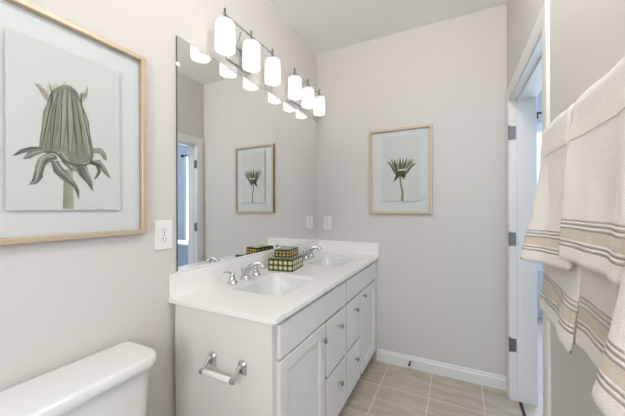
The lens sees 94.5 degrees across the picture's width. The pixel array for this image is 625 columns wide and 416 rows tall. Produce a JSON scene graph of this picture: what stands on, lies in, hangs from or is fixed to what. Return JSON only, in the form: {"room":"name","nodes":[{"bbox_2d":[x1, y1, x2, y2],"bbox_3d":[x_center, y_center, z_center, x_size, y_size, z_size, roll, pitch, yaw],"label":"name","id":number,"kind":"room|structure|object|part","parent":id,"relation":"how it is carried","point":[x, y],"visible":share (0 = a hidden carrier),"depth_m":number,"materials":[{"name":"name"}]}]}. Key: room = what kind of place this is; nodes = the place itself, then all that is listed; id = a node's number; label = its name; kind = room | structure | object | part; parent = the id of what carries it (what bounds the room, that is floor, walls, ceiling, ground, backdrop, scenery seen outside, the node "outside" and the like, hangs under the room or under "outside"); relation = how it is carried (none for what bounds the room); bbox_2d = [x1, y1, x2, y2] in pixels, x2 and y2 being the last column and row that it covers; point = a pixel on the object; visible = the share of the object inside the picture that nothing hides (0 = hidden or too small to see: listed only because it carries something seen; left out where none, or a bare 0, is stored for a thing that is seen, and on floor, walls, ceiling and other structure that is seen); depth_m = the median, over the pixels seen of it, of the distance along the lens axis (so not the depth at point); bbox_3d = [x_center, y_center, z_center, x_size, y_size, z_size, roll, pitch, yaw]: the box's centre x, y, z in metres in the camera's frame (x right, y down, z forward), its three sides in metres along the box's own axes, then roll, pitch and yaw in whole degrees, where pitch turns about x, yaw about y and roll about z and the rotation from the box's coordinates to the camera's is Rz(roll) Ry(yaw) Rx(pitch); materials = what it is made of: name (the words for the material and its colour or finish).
{"room":"bathroom","nodes":[
{"label":"bathroom","id":0,"kind":"room"},
{"bbox_2d":[0,0,317,415],"bbox_3d":[-0.834,-0.069,1.061,0.100,2.743,3.950,0,0,27],"label":"wall","id":1,"kind":"structure","parent":0,"point":[62,303],"depth_m":1.17,"materials":[{"name":"white paint"}]},
{"bbox_2d":[0,0,146,245],"bbox_3d":[-0.809,-0.256,0.965,0.029,0.722,0.512,0,0,27],"label":"framed picture","id":2,"kind":"object","parent":1,"relation":"attached to","point":[73,150],"visible":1,"depth_m":0.95,"materials":[{"name":"beige paper"}]},
{"bbox_2d":[13,80,110,208],"bbox_3d":[-0.810,-0.213,0.957,0.001,0.433,0.270,0,0,27],"label":"flower painting","id":3,"kind":"object","parent":2,"relation":"attached to","point":[62,128],"depth_m":0.94,"materials":[{"name":"paper"}]},
{"bbox_2d":[154,220,172,250],"bbox_3d":[-0.660,0.120,1.284,0.009,0.130,0.088,0,0,27],"label":"outlet","id":4,"kind":"object","parent":1,"relation":"attached to","point":[163,229],"visible":1,"depth_m":1.28,"materials":[{"name":"white plastic"}]},
{"bbox_2d":[161,227,167,233],"bbox_3d":[-0.658,0.100,1.283,0.003,0.029,0.034,0,0,27],"label":"socket","id":5,"kind":"object","parent":4,"relation":"attached to","point":[164,230],"depth_m":1.28,"materials":[{"name":"grey plastic"}]},
{"bbox_2d":[161,236,167,242],"bbox_3d":[-0.658,0.140,1.283,0.003,0.029,0.034,0,0,27],"label":"socket","id":6,"kind":"object","parent":4,"relation":"attached to","point":[164,239],"depth_m":1.28,"materials":[{"name":"grey plastic"}]},
{"bbox_2d":[169,240,318,297],"bbox_3d":[-0.291,0.352,2.007,0.019,0.106,1.572,0,0,27],"label":"backsplash","id":7,"kind":"structure","parent":1,"relation":"attached to","point":[180,283],"depth_m":1.52,"materials":[{"name":"white stone"}]},
{"bbox_2d":[214,8,280,85],"bbox_3d":[-0.377,-0.926,1.700,0.150,0.222,0.538,0,0,27],"label":"vanity light","id":8,"kind":"object","parent":1,"relation":"attached to","point":[247,58],"visible":1,"depth_m":1.64,"materials":[{"name":"white glass"}]},
{"bbox_3d":[-0.454,-0.890,1.498,0.107,0.149,0.107,0,0,27],"label":"lamp shade","id":9,"kind":"part","parent":8,"relation":"part of","materials":[{"name":"white glass"}]},
{"bbox_3d":[-0.426,-0.950,1.642,0.014,0.111,0.095,0,0,-43],"label":"arm","id":10,"kind":"part","parent":8,"relation":"part of","materials":[{"name":"silver metal"}]},
{"bbox_3d":[-0.358,-0.890,1.690,0.107,0.149,0.107,0,0,27],"label":"lamp shade","id":11,"kind":"part","parent":8,"relation":"part of","materials":[{"name":"white glass"}]},
{"bbox_3d":[-0.261,-0.890,1.884,0.107,0.149,0.107,0,0,27],"label":"lamp shade","id":12,"kind":"part","parent":8,"relation":"part of","materials":[{"name":"white glass"}]},
{"bbox_2d":[176,36,318,271],"bbox_3d":[-0.290,-0.253,2.019,0.013,1.101,1.529,0,0,27],"label":"wall mirror","id":13,"kind":"object","parent":1,"relation":"attached to","point":[247,158],"visible":1,"depth_m":1.70,"materials":[{"name":"silvered mirror glass"},{"name":"polished metal"}]},
{"bbox_2d":[288,68,324,115],"bbox_3d":[-0.055,-0.928,2.341,0.150,0.222,0.532,0,0,27],"label":"vanity light","id":14,"kind":"object","parent":1,"relation":"attached to","point":[304,97],"visible":1,"depth_m":2.29,"materials":[{"name":"white glass"}]},
{"bbox_3d":[-0.131,-0.891,2.142,0.107,0.149,0.107,0,0,27],"label":"lamp shade","id":15,"kind":"part","parent":14,"relation":"part of","materials":[{"name":"white glass"}]},
{"bbox_3d":[-0.036,-0.891,2.333,0.107,0.149,0.107,0,0,27],"label":"lamp shade","id":16,"kind":"part","parent":14,"relation":"part of","materials":[{"name":"white glass"}]},
{"bbox_3d":[0.059,-0.892,2.522,0.107,0.149,0.107,0,0,27],"label":"lamp shade","id":17,"kind":"part","parent":14,"relation":"part of","materials":[{"name":"white glass"}]},
{"bbox_2d":[268,0,507,53],"bbox_3d":[-0.110,-1.493,0.695,1.731,0.100,3.950,0,0,27],"label":"ceiling","id":18,"kind":"structure","parent":0,"point":[325,25],"depth_m":2.18,"materials":[{"name":"white paint"}]},
{"bbox_2d":[317,4,506,375],"bbox_3d":[0.802,-0.075,2.394,1.631,2.743,0.100,0,0,27],"label":"wall","id":19,"kind":"structure","parent":0,"point":[441,275],"depth_m":2.25,"materials":[{"name":"white paint"}]},
{"bbox_2d":[324,216,330,228],"bbox_3d":[0.137,0.136,2.667,0.078,0.118,0.009,0,0,27],"label":"outlet","id":20,"kind":"object","parent":19,"relation":"attached to","point":[327,219],"visible":1,"depth_m":2.66,"materials":[{"name":"white plastic"}]},
{"bbox_2d":[369,124,432,213],"bbox_3d":[0.714,-0.304,2.365,0.495,0.700,0.029,0,0,27],"label":"framed picture","id":21,"kind":"object","parent":19,"relation":"attached to","point":[400,158],"visible":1,"depth_m":2.36,"materials":[{"name":"beige paper"}]},
{"bbox_2d":[387,158,415,200],"bbox_3d":[0.725,-0.236,2.356,0.233,0.360,0.001,0,0,27],"label":"flower painting","id":22,"kind":"object","parent":21,"relation":"attached to","point":[401,172],"depth_m":2.36,"materials":[{"name":"paper"}]},
{"bbox_2d":[377,348,505,390],"bbox_3d":[0.966,1.246,2.251,0.934,0.099,0.014,0,0,27],"label":"baseboard","id":23,"kind":"structure","parent":19,"relation":"attached to","point":[488,379],"depth_m":2.22,"materials":[{"name":"white"}]},
{"bbox_2d":[338,317,542,415],"bbox_3d":[1.608,1.334,0.791,4.700,0.080,5.650,0,0,27],"label":"floor","id":24,"kind":"structure","parent":0,"point":[382,389],"depth_m":1.99,"materials":[{"name":"tile"}]},
{"bbox_2d":[0,341,156,415],"bbox_3d":[-0.502,0.906,0.759,0.716,0.791,0.470,0,0,27],"label":"toilet","id":25,"kind":"object","parent":24,"relation":"on","point":[112,381],"visible":1,"depth_m":0.88,"materials":[{"name":"white ceramic"}]},
{"bbox_3d":[-0.732,0.737,0.874,0.184,0.361,0.436,0,0,27],"label":"tank","id":26,"kind":"part","parent":25,"relation":"part of","materials":[{"name":"white ceramic"}]},
{"bbox_2d":[175,281,345,415],"bbox_3d":[-0.202,0.864,1.537,0.591,0.872,0.772,0,0,27],"label":"vanity cabinet","id":27,"kind":"object","parent":24,"relation":"on","point":[296,365],"visible":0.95,"depth_m":1.24,"materials":[{"name":"white wood"}]},
{"bbox_2d":[199,352,246,384],"bbox_3d":[-0.364,0.638,1.150,0.198,0.063,0.072,0,0,27],"label":"paper holder","id":28,"kind":"object","parent":27,"relation":"attached to","point":[241,369],"visible":1,"depth_m":1.13,"materials":[{"name":"silver metal"}]},
{"bbox_3d":[-0.435,0.643,1.187,0.021,0.054,0.056,0,0,27],"label":"arm","id":29,"kind":"part","parent":28,"relation":"part of","materials":[{"name":"silver metal"}]},
{"bbox_3d":[-0.292,0.642,1.116,0.021,0.054,0.056,0,0,27],"label":"arm","id":30,"kind":"part","parent":28,"relation":"part of","materials":[{"name":"silver metal"}]},
{"bbox_3d":[-0.376,0.865,1.200,0.505,0.872,0.005,0,0,27],"label":"panel","id":31,"kind":"part","parent":27,"relation":"part of","materials":[{"name":"white wood"}]},
{"bbox_3d":[-0.036,0.883,1.292,0.018,0.583,0.416,0,0,27],"label":"door","id":32,"kind":"part","parent":27,"relation":"part of","materials":[{"name":"white wood"}]},
{"bbox_3d":[0.014,0.813,1.434,0.018,0.772,0.763,0,0,27],"label":"frame","id":33,"kind":"part","parent":27,"relation":"part of","materials":[{"name":"white wood"}]},
{"bbox_3d":[0.033,0.515,1.432,0.018,0.131,0.729,0,0,27],"label":"false drawer","id":34,"kind":"part","parent":27,"relation":"part of","materials":[{"name":"white wood"}]},
{"bbox_3d":[0.133,0.740,1.631,0.018,0.282,0.283,0,0,27],"label":"drawer","id":35,"kind":"part","parent":27,"relation":"part of","materials":[{"name":"white wood"}]},
{"bbox_3d":[0.134,1.035,1.631,0.018,0.277,0.283,0,0,27],"label":"drawer","id":36,"kind":"part","parent":27,"relation":"part of","materials":[{"name":"white wood"}]},
{"bbox_2d":[344,260,376,398],"bbox_3d":[0.146,0.862,2.231,0.591,0.872,0.779,0,0,27],"label":"vanity cabinet","id":37,"kind":"object","parent":24,"relation":"on","point":[361,289],"visible":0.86,"depth_m":2.04,"materials":[{"name":"white wood"}]},
{"bbox_2d":[169,240,378,323],"bbox_3d":[-0.042,0.362,1.882,0.576,0.128,1.572,0,0,27],"label":"countertop","id":38,"kind":"structure","parent":37,"relation":"on","point":[206,288],"depth_m":1.48,"materials":[{"name":"white stone"}]},
{"bbox_2d":[223,261,265,283],"bbox_3d":[-0.336,0.351,1.625,0.172,0.109,0.328,0,0,27],"label":"faucet","id":39,"kind":"object","parent":38,"relation":"on","point":[245,273],"visible":1,"depth_m":1.62,"materials":[{"name":"silver metal"}]},
{"bbox_3d":[-0.432,0.376,1.560,0.056,0.059,0.056,0,0,27],"label":"handle","id":40,"kind":"part","parent":39,"relation":"part of","materials":[{"name":"silver metal"}]},
{"bbox_3d":[-0.383,0.396,1.649,0.066,0.020,0.058,0,0,27],"label":"spout","id":41,"kind":"part","parent":39,"relation":"part of","materials":[{"name":"silver metal"}]},
{"bbox_3d":[-0.333,0.349,1.624,0.167,0.105,0.044,0,0,27],"label":"spout","id":42,"kind":"part","parent":39,"relation":"part of","materials":[{"name":"silver metal"}]},
{"bbox_3d":[-0.341,0.376,1.742,0.056,0.059,0.056,0,0,27],"label":"handle","id":43,"kind":"part","parent":39,"relation":"part of","materials":[{"name":"silver metal"}]},
{"bbox_2d":[238,276,311,296],"bbox_3d":[-0.188,0.500,1.560,0.352,0.147,0.454,0,0,27],"label":"sink","id":44,"kind":"object","parent":38,"relation":"in","point":[277,286],"visible":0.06,"depth_m":1.75,"materials":[{"name":"white ceramic"}]},
{"bbox_2d":[268,254,302,271],"bbox_3d":[-0.176,0.365,1.943,0.169,0.079,0.202,0,0,17],"label":"decorative box","id":45,"kind":"object","parent":38,"relation":"on","point":[286,264],"visible":0.81,"depth_m":1.86,"materials":[{"name":"green cardboard"}]},
{"bbox_3d":[-0.176,0.330,1.943,0.169,0.008,0.202,0,0,17],"label":"lid","id":46,"kind":"part","parent":45,"relation":"part of","materials":[{"name":"green"}]},
{"bbox_3d":[-0.177,0.326,1.943,0.153,0.001,0.186,0,0,17],"label":"lid panel","id":47,"kind":"part","parent":45,"relation":"part of","materials":[{"name":"green"}]},
{"bbox_3d":[-0.176,0.369,1.943,0.169,0.070,0.202,0,0,17],"label":"edge trim","id":48,"kind":"part","parent":45,"relation":"part of","materials":[{"name":"green cardboard"}]},
{"bbox_2d":[275,246,297,257],"bbox_3d":[-0.178,0.300,1.988,0.108,0.051,0.164,0,0,17],"label":"decorative box","id":49,"kind":"object","parent":45,"relation":"on","point":[285,251],"visible":1,"depth_m":1.92,"materials":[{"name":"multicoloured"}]},
{"bbox_3d":[-0.178,0.280,1.988,0.108,0.008,0.164,0,0,17],"label":"lid","id":50,"kind":"part","parent":49,"relation":"part of","materials":[{"name":"green"}]},
{"bbox_3d":[-0.178,0.275,1.988,0.092,0.001,0.148,0,0,17],"label":"lid panel","id":51,"kind":"part","parent":49,"relation":"part of","materials":[{"name":"green"}]},
{"bbox_2d":[298,245,321,258],"bbox_3d":[-0.004,0.349,2.287,0.172,0.109,0.328,0,0,27],"label":"faucet","id":52,"kind":"object","parent":38,"relation":"on","point":[308,253],"visible":0.87,"depth_m":2.29,"materials":[{"name":"silver metal"}]},
{"bbox_3d":[-0.002,0.347,2.286,0.167,0.105,0.044,0,0,27],"label":"spout","id":53,"kind":"part","parent":52,"relation":"part of","materials":[{"name":"silver metal"}]},
{"bbox_2d":[308,258,352,266],"bbox_3d":[0.144,0.499,2.222,0.352,0.147,0.454,0,0,27],"label":"sink","id":54,"kind":"object","parent":38,"relation":"in","point":[333,262],"visible":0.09,"depth_m":2.42,"materials":[{"name":"white ceramic"}]},
{"bbox_3d":[0.265,1.035,1.891,0.018,0.277,0.253,0,0,27],"label":"drawer","id":55,"kind":"part","parent":37,"relation":"part of","materials":[{"name":"white wood"}]},
{"bbox_3d":[0.264,0.739,1.891,0.018,0.282,0.253,0,0,27],"label":"drawer","id":56,"kind":"part","parent":37,"relation":"part of","materials":[{"name":"white wood"}]},
{"bbox_3d":[0.359,0.513,2.083,0.018,0.131,0.682,0,0,27],"label":"false drawer","id":57,"kind":"part","parent":37,"relation":"part of","materials":[{"name":"white wood"}]},
{"bbox_3d":[0.426,0.885,2.214,0.018,0.575,0.389,0,0,27],"label":"door","id":58,"kind":"part","parent":37,"relation":"part of","materials":[{"name":"white wood"}]},
{"bbox_2d":[537,90,542,316],"bbox_3d":[3.669,-0.086,2.982,3.169,2.743,0.120,0,0,27],"label":"wall","id":59,"kind":"structure","parent":0,"point":[539,96],"depth_m":3.41,"materials":[{"name":"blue paint"}]},
{"bbox_2d":[537,123,541,270],"bbox_3d":[3.487,-0.134,3.054,2.120,1.740,0.115,0,0,27],"label":"window","id":60,"kind":"structure","parent":59,"relation":"in","point":[539,125],"depth_m":3.40,"materials":[{"name":"white"}]},
{"bbox_2d":[507,0,624,415],"bbox_3d":[0.606,-0.074,0.340,0.142,2.743,3.750,0,0,27],"label":"wall","id":61,"kind":"structure","parent":0,"point":[587,37],"depth_m":0.90,"materials":[{"name":"white paint"}]},
{"bbox_2d":[519,402,525,415],"bbox_3d":[1.191,1.292,1.539,0.017,0.006,0.848,0,0,27],"label":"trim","id":62,"kind":"structure","parent":61,"relation":"attached to","point":[520,403],"depth_m":1.85,"materials":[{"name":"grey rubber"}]},
{"bbox_2d":[508,35,541,405],"bbox_3d":[1.202,0.282,1.538,0.154,2.027,0.883,0,0,27],"label":"door","id":63,"kind":"structure","parent":61,"relation":"in","point":[522,103],"depth_m":1.91,"materials":[{"name":"white wood"}]},
{"bbox_2d":[506,0,550,415],"bbox_3d":[1.137,0.244,1.570,0.012,2.103,1.035,0,0,27],"label":"trim","id":64,"kind":"structure","parent":61,"relation":"attached to","point":[542,25],"depth_m":1.16,"materials":[{"name":"white wood"}]},
{"bbox_2d":[536,92,539,404],"bbox_3d":[1.275,0.243,1.501,0.012,2.103,1.035,0,0,27],"label":"trim","id":65,"kind":"structure","parent":61,"relation":"attached to","point":[539,92],"depth_m":1.89,"materials":[{"name":"white"}]},
{"bbox_3d":[0.579,-0.224,0.520,0.066,0.048,0.988,0,0,27],"label":"towel bar","id":66,"kind":"object","parent":61,"relation":"attached to","visible":0},
{"bbox_2d":[520,103,574,270],"bbox_3d":[0.667,-0.047,0.793,0.123,0.428,0.275,0,0,27],"label":"hand towel","id":67,"kind":"object","parent":66,"relation":"hanging from","point":[542,237],"visible":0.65,"depth_m":0.80,"materials":[{"name":"white fabric"}]},
{"bbox_2d":[538,262,580,353],"bbox_3d":[0.682,0.045,0.789,0.064,0.583,0.296,0,0,27],"label":"bath towel","id":68,"kind":"object","parent":66,"relation":"hanging from","point":[560,291],"visible":0.24,"depth_m":0.72,"materials":[{"name":"white fabric"}]},
{"bbox_2d":[559,56,624,287],"bbox_3d":[0.557,-0.070,0.536,0.091,0.380,0.294,0,0,27],"label":"hand towel","id":69,"kind":"object","parent":66,"relation":"hanging from","point":[592,229],"visible":1,"depth_m":0.54,"materials":[{"name":"white fabric"}]},
{"bbox_2d":[573,267,619,369],"bbox_3d":[0.562,0.036,0.534,0.050,0.564,0.293,0,0,27],"label":"bath towel","id":70,"kind":"object","parent":66,"relation":"hanging from","point":[598,296],"visible":0.19,"depth_m":0.58,"materials":[{"name":"white fabric"}]},
{"bbox_2d":[591,267,624,415],"bbox_3d":[0.402,0.008,0.275,0.134,0.536,0.276,0,0,27],"label":"hand towel","id":71,"kind":"object","parent":66,"relation":"hanging from","point":[608,392],"visible":1,"depth_m":0.38,"materials":[{"name":"white fabric"}]}
]}

